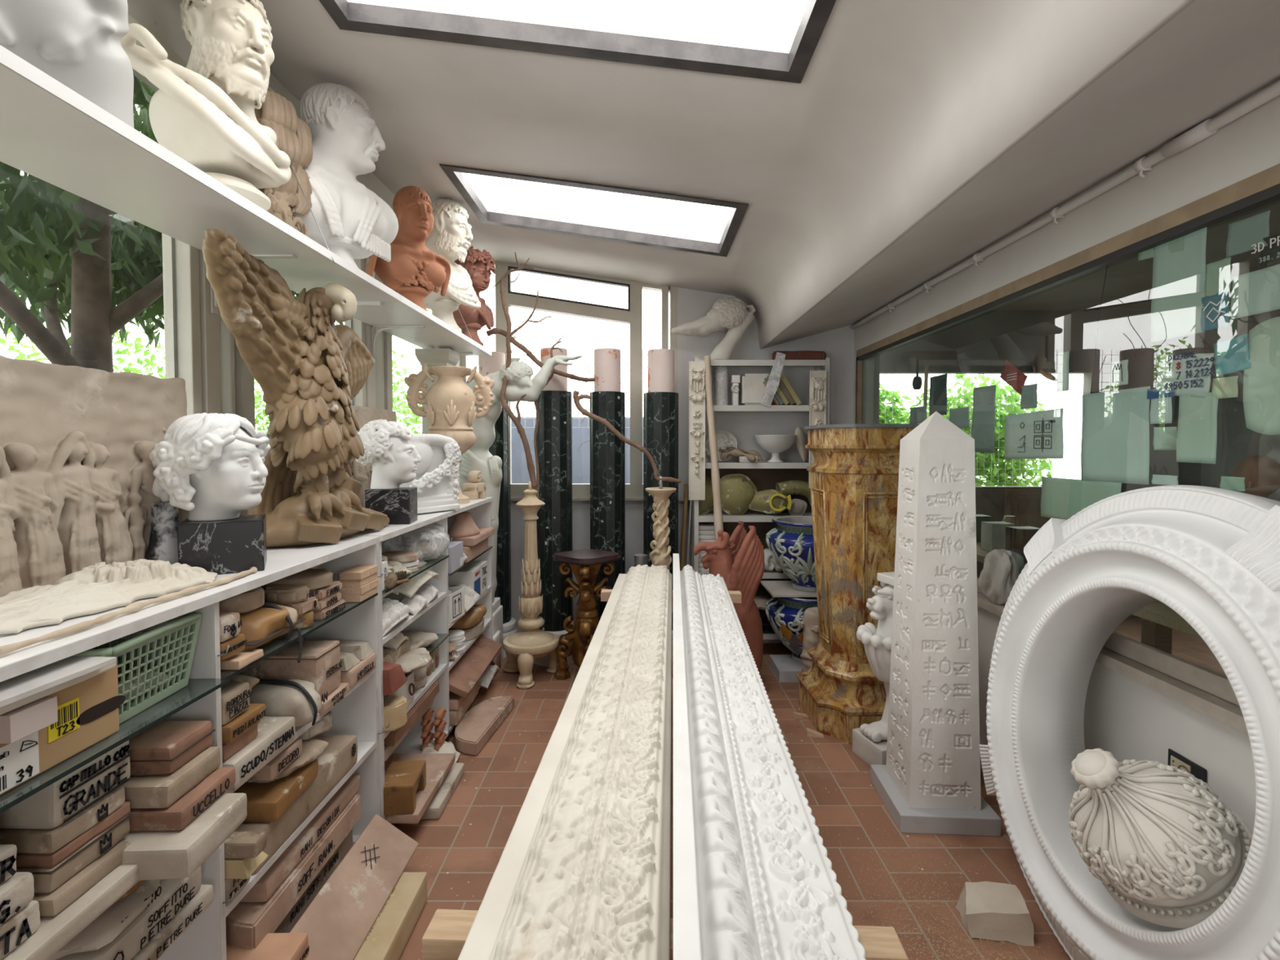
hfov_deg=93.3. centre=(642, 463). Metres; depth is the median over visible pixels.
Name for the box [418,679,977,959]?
chips
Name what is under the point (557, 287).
vine
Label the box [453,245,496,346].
bust
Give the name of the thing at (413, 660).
trim
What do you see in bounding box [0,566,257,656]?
stick
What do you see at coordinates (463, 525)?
trim
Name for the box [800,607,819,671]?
stump
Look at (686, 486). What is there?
leaning board
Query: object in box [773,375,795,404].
book
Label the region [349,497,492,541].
countertop
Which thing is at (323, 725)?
trim
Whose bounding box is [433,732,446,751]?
bracket
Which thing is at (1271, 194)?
trim
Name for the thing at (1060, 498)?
paper
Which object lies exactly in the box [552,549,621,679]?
pedestal
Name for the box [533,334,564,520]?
dead branch
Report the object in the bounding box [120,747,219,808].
trim
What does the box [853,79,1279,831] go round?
wall
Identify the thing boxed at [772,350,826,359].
panel
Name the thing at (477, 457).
figure statue
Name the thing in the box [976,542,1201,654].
bench
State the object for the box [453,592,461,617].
print
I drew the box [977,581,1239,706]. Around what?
trim
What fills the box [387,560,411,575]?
plaster cast
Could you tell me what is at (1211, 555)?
oval frame
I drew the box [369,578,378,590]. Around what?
wooden block
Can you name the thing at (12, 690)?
sheet
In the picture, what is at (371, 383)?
trim
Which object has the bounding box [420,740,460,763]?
plaster cast
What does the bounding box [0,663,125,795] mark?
cardboard box
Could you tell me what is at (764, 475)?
shelving unit
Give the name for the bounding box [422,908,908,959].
support beam
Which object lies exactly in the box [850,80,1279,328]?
conduit pipe
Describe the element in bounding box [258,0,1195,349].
ceiling
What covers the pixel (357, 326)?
trim
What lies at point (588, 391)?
wire fence
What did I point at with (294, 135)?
bust
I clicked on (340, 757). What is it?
trim
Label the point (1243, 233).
paper
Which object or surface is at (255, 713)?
trim
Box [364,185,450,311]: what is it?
bust
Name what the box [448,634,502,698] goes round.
trim
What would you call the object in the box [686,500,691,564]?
metal rule
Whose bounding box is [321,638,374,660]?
trim
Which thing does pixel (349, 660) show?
trim
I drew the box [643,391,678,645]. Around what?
marble column
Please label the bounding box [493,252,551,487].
dead branch
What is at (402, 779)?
trim
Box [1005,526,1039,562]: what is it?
box
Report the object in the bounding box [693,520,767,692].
sculpture
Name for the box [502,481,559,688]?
candle stand
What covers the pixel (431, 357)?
support post
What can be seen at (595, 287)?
vine
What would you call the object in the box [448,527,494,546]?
trim
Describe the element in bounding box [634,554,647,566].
tube
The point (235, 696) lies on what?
trim
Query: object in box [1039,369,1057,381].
carving knife
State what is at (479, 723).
trim
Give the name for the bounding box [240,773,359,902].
trim
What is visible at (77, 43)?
bust
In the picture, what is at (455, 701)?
trim
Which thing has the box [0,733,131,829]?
box
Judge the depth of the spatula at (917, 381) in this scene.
3.68 m
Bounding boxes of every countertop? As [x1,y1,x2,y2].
[0,536,378,667]
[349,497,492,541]
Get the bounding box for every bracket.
[420,707,434,726]
[420,720,434,738]
[420,731,434,751]
[432,707,446,726]
[433,720,446,738]
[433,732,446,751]
[462,470,485,499]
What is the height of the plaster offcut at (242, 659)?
0.024 m
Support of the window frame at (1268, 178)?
attached to the wall at (1125, 717)
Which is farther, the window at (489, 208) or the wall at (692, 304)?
the wall at (692, 304)
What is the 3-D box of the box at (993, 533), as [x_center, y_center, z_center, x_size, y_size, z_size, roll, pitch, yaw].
[2.201,0.452,3.740,0.142,0.175,0.123,0,2,0]
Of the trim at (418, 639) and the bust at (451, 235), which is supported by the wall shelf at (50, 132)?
the bust at (451, 235)
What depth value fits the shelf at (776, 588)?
4.07 m
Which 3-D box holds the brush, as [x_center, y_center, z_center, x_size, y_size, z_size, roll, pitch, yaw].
[-1.000,0.464,2.435,0.036,0.045,0.120,1,2,29]
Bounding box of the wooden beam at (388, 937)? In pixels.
[353,871,427,959]
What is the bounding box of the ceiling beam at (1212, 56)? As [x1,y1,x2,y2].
[763,0,1279,348]
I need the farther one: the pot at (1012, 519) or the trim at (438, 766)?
the pot at (1012, 519)
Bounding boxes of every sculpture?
[0,559,217,634]
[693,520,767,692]
[1068,747,1253,928]
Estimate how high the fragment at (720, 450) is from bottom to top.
0.109 m
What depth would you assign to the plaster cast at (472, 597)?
3.46 m
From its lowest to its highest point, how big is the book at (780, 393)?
0.229 m
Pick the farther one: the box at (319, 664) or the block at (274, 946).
the box at (319, 664)
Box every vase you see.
[692,474,713,514]
[720,473,757,515]
[748,488,787,514]
[775,480,811,506]
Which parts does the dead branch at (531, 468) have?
stem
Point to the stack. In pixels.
(706, 531)
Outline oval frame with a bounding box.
[978,484,1279,959]
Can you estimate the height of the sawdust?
0.002 m
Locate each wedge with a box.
[791,711,808,719]
[806,727,823,737]
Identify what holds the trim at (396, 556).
on the trim at (415, 562)
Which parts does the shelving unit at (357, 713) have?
panel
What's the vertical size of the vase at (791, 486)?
0.209 m
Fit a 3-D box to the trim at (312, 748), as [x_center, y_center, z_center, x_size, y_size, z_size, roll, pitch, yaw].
[-1.114,0.878,1.808,0.272,0.045,0.261,0,2,0]
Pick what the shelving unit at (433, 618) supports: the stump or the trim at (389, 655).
the trim at (389, 655)
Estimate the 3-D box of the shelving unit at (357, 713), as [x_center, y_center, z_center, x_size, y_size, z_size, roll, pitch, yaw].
[-1.185,0.903,1.428,0.439,1.210,1.730,0,2,0]
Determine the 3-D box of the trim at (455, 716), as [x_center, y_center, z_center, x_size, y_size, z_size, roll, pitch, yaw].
[-1.070,1.331,3.376,0.202,0.082,0.424,0,2,0]
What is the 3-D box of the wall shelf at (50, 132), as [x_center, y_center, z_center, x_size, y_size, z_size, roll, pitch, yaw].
[-1.218,-0.583,1.473,0.362,0.218,5.380,0,2,0]
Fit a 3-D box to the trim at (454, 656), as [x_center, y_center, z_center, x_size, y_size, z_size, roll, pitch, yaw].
[-1.062,1.032,3.254,0.152,0.040,0.121,0,2,0]
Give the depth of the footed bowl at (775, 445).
4.37 m
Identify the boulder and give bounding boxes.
[977,546,1027,604]
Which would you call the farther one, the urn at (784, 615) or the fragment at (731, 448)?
the fragment at (731, 448)
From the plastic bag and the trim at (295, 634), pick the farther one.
the plastic bag
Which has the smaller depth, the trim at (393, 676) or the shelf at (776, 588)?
the trim at (393, 676)
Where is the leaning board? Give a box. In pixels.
[680,483,688,570]
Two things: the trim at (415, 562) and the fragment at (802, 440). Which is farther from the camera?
the fragment at (802, 440)
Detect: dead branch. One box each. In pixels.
[485,327,595,382]
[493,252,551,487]
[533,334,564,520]
[573,390,681,483]
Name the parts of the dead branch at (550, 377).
stem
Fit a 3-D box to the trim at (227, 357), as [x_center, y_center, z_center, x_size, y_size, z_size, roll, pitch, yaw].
[-1.456,-0.462,2.082,0.088,1.500,0.044,0,2,0]
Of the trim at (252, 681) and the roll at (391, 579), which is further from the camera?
the roll at (391, 579)
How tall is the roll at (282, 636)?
0.060 m
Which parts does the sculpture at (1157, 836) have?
knob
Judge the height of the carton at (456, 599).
0.150 m
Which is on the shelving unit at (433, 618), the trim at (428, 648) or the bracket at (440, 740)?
the trim at (428, 648)
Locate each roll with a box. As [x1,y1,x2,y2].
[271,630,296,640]
[384,572,397,588]
[705,365,712,404]
[714,365,728,404]
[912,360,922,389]
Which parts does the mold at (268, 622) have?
mould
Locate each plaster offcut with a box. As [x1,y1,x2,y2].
[220,648,263,670]
[738,455,757,462]
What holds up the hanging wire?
hanging from the wall at (1125, 717)
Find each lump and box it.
[764,548,773,571]
[772,558,782,571]
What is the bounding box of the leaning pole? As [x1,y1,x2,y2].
[704,355,723,541]
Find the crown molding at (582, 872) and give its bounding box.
[457,553,866,959]
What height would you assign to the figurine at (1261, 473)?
0.604 m
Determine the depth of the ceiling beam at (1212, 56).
1.63 m
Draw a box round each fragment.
[719,447,746,457]
[720,448,755,462]
[721,448,761,461]
[726,446,738,457]
[726,448,764,461]
[794,426,808,462]
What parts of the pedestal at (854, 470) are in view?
panel frame, moulding, panel frame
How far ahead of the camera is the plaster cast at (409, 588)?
2.73 m
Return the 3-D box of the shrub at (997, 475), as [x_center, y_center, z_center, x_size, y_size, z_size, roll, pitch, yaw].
[3.149,0.168,6.360,2.386,2.392,1.088,0,2,9]
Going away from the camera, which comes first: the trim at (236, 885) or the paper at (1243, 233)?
the trim at (236, 885)
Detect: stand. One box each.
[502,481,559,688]
[644,476,676,671]
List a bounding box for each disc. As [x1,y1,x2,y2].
[448,629,464,638]
[448,635,464,641]
[448,636,465,643]
[455,643,464,648]
[455,645,465,652]
[456,640,464,646]
[706,430,737,461]
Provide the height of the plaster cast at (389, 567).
0.081 m
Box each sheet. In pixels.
[0,656,116,707]
[0,662,115,715]
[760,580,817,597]
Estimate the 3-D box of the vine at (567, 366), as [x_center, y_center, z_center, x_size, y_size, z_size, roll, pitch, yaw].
[-0.512,-0.511,5.187,0.319,0.817,0.006,0,2,0]
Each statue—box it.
[202,228,389,546]
[458,355,582,662]
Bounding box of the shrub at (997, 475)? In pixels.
[879,373,1053,486]
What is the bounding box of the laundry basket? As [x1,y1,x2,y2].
[71,611,202,724]
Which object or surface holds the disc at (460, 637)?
on the disc at (462, 640)
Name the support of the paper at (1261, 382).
attached to the window
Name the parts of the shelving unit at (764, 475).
post, post, garland strip, scroll bracket, shelf plate, shelf plate, shelf plate, shelf plate, shelf plate, shelf plate, plastic strip, garland strip, post, post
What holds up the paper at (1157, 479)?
attached to the window
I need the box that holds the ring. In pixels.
[768,493,791,511]
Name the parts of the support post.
post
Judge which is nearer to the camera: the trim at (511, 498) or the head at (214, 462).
the head at (214, 462)
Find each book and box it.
[763,381,778,404]
[764,377,783,404]
[767,373,789,404]
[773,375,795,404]
[779,371,800,404]
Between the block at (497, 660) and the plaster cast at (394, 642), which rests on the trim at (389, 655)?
the plaster cast at (394, 642)
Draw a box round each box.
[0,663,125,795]
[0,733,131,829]
[0,897,39,959]
[975,514,991,542]
[981,521,1014,551]
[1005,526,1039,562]
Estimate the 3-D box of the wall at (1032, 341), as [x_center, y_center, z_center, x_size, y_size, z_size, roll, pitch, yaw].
[3.410,-0.006,1.901,3.380,3.000,7.200,0,2,0]
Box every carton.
[382,561,387,591]
[447,541,463,573]
[448,560,487,595]
[448,586,464,623]
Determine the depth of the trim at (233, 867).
1.46 m
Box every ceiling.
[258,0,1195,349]
[993,199,1279,310]
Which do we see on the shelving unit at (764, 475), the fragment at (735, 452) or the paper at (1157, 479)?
the fragment at (735, 452)
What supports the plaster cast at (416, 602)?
on the shelving unit at (433, 618)
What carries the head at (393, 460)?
on the countertop
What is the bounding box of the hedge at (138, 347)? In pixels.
[0,318,422,434]
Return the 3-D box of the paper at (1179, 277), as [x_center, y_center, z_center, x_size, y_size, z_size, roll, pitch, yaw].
[1.654,-0.553,1.867,0.004,0.325,0.187,0,2,0]
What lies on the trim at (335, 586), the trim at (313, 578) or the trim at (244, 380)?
the trim at (313, 578)
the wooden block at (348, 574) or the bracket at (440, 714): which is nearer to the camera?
the wooden block at (348, 574)
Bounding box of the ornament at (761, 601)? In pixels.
[753,595,771,609]
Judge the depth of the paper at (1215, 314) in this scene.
1.74 m
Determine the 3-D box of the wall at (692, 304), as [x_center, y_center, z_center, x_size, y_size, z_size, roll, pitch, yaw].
[0.100,-0.078,4.750,3.440,2.974,0.200,0,2,0]
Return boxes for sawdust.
[804,763,1063,959]
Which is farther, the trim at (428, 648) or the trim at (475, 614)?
the trim at (475, 614)
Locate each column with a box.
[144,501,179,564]
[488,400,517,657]
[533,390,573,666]
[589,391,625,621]
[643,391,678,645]
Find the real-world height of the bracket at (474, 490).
0.181 m
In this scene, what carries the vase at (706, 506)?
on the shelving unit at (764, 475)
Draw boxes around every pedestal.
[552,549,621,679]
[796,423,919,744]
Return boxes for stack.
[698,523,715,571]
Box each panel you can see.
[0,355,190,597]
[346,405,396,507]
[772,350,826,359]
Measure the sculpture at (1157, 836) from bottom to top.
0.402 m
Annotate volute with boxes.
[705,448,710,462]
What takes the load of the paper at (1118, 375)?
attached to the window
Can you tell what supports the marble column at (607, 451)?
on the floor
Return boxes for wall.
[266,417,643,483]
[510,287,879,643]
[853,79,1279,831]
[880,304,1279,617]
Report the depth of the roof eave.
2.62 m
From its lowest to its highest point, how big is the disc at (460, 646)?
0.015 m
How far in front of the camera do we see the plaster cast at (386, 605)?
2.42 m
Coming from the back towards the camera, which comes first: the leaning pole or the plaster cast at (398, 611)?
the leaning pole
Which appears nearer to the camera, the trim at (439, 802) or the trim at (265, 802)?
the trim at (265, 802)
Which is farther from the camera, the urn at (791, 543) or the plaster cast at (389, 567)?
the urn at (791, 543)
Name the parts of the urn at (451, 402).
handle, handle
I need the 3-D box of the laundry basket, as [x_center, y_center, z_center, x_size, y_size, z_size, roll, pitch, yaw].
[-1.140,0.422,1.243,0.296,0.168,0.306,0,2,-3]
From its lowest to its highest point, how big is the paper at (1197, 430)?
0.209 m
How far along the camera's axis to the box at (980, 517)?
4.05 m
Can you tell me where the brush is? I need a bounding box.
[395,570,408,584]
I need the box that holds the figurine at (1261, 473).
[1232,455,1279,498]
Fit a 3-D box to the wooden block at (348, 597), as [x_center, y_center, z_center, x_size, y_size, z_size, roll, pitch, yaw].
[-1.028,0.472,2.150,0.080,0.026,0.068,0,2,0]
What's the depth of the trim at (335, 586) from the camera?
1.93 m
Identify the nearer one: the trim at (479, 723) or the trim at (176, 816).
the trim at (176, 816)
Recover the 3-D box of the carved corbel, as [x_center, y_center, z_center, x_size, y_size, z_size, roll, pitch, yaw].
[-1.154,0.047,3.096,0.310,0.394,0.364,1,2,30]
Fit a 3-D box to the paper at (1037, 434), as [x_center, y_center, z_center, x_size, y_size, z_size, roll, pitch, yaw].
[1.653,-0.119,2.565,0.006,0.209,0.389,0,2,0]
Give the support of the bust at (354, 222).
on the wall shelf at (50, 132)
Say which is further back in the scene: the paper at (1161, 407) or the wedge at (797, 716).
the wedge at (797, 716)
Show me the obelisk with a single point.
(929, 782)
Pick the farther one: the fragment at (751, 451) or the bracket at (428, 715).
the fragment at (751, 451)
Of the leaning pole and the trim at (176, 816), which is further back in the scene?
the leaning pole
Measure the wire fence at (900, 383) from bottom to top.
1.402 m
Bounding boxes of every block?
[226,933,309,959]
[337,568,369,579]
[337,576,368,586]
[339,582,369,594]
[339,591,368,602]
[348,564,377,575]
[368,572,377,582]
[368,586,377,596]
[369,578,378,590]
[492,630,501,644]
[493,648,501,675]
[741,373,771,404]
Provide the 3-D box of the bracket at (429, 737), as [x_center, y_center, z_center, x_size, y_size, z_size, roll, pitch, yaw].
[-1.045,1.345,2.940,0.035,0.052,0.121,0,2,0]
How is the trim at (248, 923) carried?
on the trim at (296, 912)
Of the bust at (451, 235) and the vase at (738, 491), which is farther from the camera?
the vase at (738, 491)
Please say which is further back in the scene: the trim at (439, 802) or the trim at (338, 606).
the trim at (439, 802)
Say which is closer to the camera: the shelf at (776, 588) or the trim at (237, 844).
the trim at (237, 844)
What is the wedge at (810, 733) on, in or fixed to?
on the floor
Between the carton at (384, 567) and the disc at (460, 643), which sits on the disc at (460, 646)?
the disc at (460, 643)
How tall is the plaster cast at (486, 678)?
0.109 m
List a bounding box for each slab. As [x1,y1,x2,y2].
[289,814,418,959]
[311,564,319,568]
[768,654,801,682]
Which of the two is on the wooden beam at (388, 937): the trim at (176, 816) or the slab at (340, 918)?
the slab at (340, 918)
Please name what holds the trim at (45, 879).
on the trim at (53, 903)
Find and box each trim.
[0,786,124,853]
[0,844,17,884]
[0,864,139,959]
[0,872,33,924]
[16,813,133,893]
[17,802,130,866]
[33,840,131,916]
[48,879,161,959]
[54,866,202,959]
[106,879,145,909]
[114,720,215,774]
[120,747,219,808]
[120,792,247,879]
[127,0,456,263]
[127,766,235,831]
[128,13,187,67]
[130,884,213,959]
[158,88,202,415]
[199,249,221,413]
[218,309,235,414]
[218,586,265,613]
[219,611,242,642]
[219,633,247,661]
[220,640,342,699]
[220,673,259,692]
[220,681,251,724]
[222,702,266,743]
[222,715,295,789]
[222,724,257,761]
[224,831,266,857]
[224,850,268,878]
[224,874,252,905]
[225,794,360,950]
[233,759,317,822]
[234,337,255,515]
[234,734,357,873]
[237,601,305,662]
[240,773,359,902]
[245,737,328,782]
[248,738,302,780]
[249,679,327,726]
[263,568,339,590]
[264,583,318,604]
[273,828,352,933]
[275,596,318,615]
[278,631,302,640]
[293,610,313,630]
[297,710,332,740]
[309,581,342,599]
[311,591,341,610]
[312,599,346,620]
[318,683,350,711]
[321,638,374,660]
[340,651,360,672]
[340,653,376,687]
[344,258,366,407]
[364,257,376,408]
[374,272,384,409]
[382,282,392,411]
[382,551,418,562]
[382,639,410,662]
[382,661,407,695]
[383,693,407,732]
[383,760,426,815]
[384,681,439,746]
[384,698,433,761]
[384,753,455,823]
[393,671,414,706]
[395,647,431,673]
[400,559,419,567]
[403,630,438,650]
[406,565,417,573]
[413,658,433,680]
[413,675,426,689]
[421,762,464,819]
[424,644,431,675]
[430,641,435,671]
[435,639,439,667]
[447,511,479,537]
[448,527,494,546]
[448,617,484,640]
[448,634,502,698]
[448,642,457,653]
[448,651,457,660]
[448,680,478,710]
[448,681,478,725]
[449,604,486,629]
[454,696,514,755]
[456,355,460,366]
[462,537,488,564]
[510,497,681,500]
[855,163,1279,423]
[857,183,1279,359]
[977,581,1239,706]
[977,591,1248,733]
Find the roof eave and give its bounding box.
[132,68,158,91]
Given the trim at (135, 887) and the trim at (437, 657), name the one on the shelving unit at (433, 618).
the trim at (437, 657)
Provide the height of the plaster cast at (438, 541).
0.070 m
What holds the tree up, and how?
on the garden
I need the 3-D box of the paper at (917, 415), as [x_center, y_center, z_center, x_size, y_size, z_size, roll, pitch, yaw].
[1.654,-0.289,3.623,0.004,0.101,0.220,0,2,0]
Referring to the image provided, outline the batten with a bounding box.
[923,364,928,405]
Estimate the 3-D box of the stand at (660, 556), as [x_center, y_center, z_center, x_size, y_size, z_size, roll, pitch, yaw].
[0.130,0.756,4.029,0.223,1.340,0.215,0,2,-5]
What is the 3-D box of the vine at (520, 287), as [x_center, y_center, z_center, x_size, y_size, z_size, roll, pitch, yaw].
[-1.106,-1.081,5.170,0.166,0.848,0.006,0,2,0]
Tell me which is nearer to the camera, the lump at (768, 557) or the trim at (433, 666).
the trim at (433, 666)
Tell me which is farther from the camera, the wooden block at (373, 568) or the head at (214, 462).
the wooden block at (373, 568)
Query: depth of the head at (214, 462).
1.59 m
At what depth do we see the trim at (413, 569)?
2.66 m
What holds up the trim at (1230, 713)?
attached to the wall at (1032, 341)
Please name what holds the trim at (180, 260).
attached to the wall
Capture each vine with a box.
[511,287,521,361]
[523,287,558,368]
[532,333,547,446]
[567,365,590,451]
[581,287,599,422]
[587,348,593,375]
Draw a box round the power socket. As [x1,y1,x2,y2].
[1168,748,1206,782]
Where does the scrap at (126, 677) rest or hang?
in the laundry basket
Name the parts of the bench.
leg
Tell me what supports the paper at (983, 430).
attached to the window
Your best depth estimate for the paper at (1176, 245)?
1.89 m
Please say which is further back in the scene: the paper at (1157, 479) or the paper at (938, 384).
the paper at (938, 384)
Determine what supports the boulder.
on the trim at (1230, 713)
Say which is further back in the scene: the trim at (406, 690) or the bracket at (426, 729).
the bracket at (426, 729)
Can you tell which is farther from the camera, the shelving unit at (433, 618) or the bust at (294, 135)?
the shelving unit at (433, 618)
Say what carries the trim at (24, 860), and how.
on the trim at (45, 879)
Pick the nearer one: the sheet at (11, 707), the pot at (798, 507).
the sheet at (11, 707)
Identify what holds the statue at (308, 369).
on the countertop
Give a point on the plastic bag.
(411, 538)
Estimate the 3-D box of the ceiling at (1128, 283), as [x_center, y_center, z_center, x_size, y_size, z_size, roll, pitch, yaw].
[3.410,-1.306,1.862,3.380,0.100,7.200,0,2,0]
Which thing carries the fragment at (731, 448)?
on the shelving unit at (764, 475)
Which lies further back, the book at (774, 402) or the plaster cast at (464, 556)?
the book at (774, 402)
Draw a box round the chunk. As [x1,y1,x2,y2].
[955,881,1035,946]
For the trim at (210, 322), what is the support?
attached to the wall
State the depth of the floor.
2.41 m
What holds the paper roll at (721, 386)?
on the shelving unit at (764, 475)
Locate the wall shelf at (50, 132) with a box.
[0,44,491,363]
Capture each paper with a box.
[909,405,927,423]
[928,373,947,416]
[949,406,968,428]
[971,385,995,453]
[1000,360,1027,395]
[1004,408,1063,458]
[1020,383,1037,408]
[1040,476,1121,519]
[1056,351,1069,391]
[1080,386,1150,484]
[1109,359,1128,386]
[1137,235,1185,261]
[1146,386,1173,423]
[1151,226,1207,342]
[1151,474,1177,484]
[1152,426,1177,449]
[1155,351,1214,396]
[1176,391,1218,463]
[1200,291,1229,331]
[1204,257,1231,296]
[1211,375,1238,399]
[1213,333,1251,376]
[1219,475,1244,491]
[1226,209,1270,257]
[1231,263,1279,319]
[1243,316,1279,435]
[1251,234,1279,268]
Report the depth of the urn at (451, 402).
3.47 m
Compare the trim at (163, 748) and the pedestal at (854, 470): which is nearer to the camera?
the trim at (163, 748)
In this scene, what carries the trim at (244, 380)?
attached to the wall
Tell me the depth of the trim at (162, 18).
1.85 m
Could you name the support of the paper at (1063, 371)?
attached to the window
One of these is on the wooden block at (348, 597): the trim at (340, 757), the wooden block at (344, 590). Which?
the wooden block at (344, 590)
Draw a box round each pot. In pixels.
[786,498,807,515]
[1001,515,1017,526]
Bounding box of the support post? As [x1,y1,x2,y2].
[414,348,459,434]
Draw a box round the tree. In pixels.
[0,73,392,372]
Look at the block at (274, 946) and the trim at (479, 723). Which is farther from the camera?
the trim at (479, 723)
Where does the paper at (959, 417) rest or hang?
attached to the window
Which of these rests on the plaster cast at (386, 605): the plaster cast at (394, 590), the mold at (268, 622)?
the plaster cast at (394, 590)
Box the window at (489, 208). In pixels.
[439,164,748,257]
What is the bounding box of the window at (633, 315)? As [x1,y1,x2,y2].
[460,261,677,497]
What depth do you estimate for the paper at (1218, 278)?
1.74 m
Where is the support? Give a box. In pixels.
[852,571,894,765]
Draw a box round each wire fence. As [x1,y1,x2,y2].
[470,349,647,427]
[879,373,1058,486]
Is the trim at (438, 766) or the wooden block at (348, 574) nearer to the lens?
the wooden block at (348, 574)
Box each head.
[149,412,270,574]
[355,419,421,524]
[671,297,755,359]
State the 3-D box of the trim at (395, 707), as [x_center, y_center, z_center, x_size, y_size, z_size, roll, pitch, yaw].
[-1.030,0.997,2.415,0.173,0.104,0.150,0,2,0]
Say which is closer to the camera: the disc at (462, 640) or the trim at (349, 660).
the trim at (349, 660)
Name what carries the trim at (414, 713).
on the trim at (388, 750)
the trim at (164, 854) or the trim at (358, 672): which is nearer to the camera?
the trim at (164, 854)
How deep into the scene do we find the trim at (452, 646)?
3.24 m
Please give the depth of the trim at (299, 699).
1.75 m
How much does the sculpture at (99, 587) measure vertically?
0.077 m
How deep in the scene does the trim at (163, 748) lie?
1.27 m
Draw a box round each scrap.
[117,668,136,681]
[117,680,146,703]
[124,669,172,693]
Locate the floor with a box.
[390,617,1226,959]
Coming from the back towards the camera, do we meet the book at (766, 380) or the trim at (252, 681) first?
the book at (766, 380)
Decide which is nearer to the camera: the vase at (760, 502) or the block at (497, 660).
the block at (497, 660)
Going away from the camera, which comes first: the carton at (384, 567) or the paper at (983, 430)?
the carton at (384, 567)
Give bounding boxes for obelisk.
[870,411,1001,836]
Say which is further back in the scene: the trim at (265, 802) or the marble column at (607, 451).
the marble column at (607, 451)
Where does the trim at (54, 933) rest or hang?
on the shelving unit at (357, 713)
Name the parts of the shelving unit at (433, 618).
panel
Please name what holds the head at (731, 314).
on the shelving unit at (764, 475)
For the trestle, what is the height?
0.756 m
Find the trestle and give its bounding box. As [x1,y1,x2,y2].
[600,589,741,612]
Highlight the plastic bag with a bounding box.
[381,523,448,559]
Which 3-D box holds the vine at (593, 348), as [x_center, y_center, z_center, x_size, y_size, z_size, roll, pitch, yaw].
[-0.352,-0.543,5.186,0.229,0.881,0.006,0,2,0]
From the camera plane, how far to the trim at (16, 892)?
0.95 m
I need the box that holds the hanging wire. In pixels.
[1090,265,1107,393]
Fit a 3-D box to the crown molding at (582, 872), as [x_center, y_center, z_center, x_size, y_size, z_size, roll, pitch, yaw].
[0.091,0.647,2.132,0.615,0.166,3.019,0,2,3]
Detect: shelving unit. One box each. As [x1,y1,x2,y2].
[0,536,385,959]
[349,497,496,819]
[688,351,830,639]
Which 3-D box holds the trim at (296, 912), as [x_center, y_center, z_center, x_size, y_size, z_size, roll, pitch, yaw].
[-1.148,1.351,1.881,0.206,0.130,0.635,0,2,0]
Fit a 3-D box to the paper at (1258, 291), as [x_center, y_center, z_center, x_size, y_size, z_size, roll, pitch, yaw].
[1.654,-0.461,1.612,0.004,0.117,0.166,0,2,0]
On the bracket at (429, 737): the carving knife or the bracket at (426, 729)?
the bracket at (426, 729)
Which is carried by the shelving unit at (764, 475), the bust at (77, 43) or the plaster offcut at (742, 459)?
the plaster offcut at (742, 459)
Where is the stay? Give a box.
[290,165,334,263]
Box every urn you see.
[404,363,494,504]
[764,597,817,663]
[765,515,816,591]
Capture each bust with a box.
[0,0,133,128]
[120,0,291,210]
[254,86,312,236]
[289,82,398,268]
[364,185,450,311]
[422,198,480,332]
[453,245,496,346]
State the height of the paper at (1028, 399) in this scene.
0.102 m
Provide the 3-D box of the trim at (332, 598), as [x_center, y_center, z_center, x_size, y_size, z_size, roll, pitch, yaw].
[-1.081,0.443,1.954,0.161,0.032,0.138,0,2,0]
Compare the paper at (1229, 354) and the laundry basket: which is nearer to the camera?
the laundry basket
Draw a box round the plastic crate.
[758,608,775,633]
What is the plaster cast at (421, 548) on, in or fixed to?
on the shelving unit at (433, 618)
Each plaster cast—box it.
[382,558,394,571]
[382,587,399,598]
[382,598,391,613]
[382,598,409,636]
[382,631,408,649]
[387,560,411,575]
[393,546,423,559]
[394,560,439,598]
[400,593,427,615]
[407,543,435,557]
[412,540,433,546]
[415,583,438,604]
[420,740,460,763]
[422,538,441,551]
[453,583,479,612]
[462,551,467,562]
[478,664,499,688]
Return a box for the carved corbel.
[399,433,461,514]
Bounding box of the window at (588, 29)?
[319,0,835,83]
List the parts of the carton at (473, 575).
blue panel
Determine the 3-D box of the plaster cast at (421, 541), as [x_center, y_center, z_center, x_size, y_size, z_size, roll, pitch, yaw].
[-1.098,0.421,3.000,0.117,0.070,0.144,-1,2,-25]
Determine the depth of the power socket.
1.79 m
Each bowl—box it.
[754,435,796,462]
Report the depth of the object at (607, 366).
4.26 m

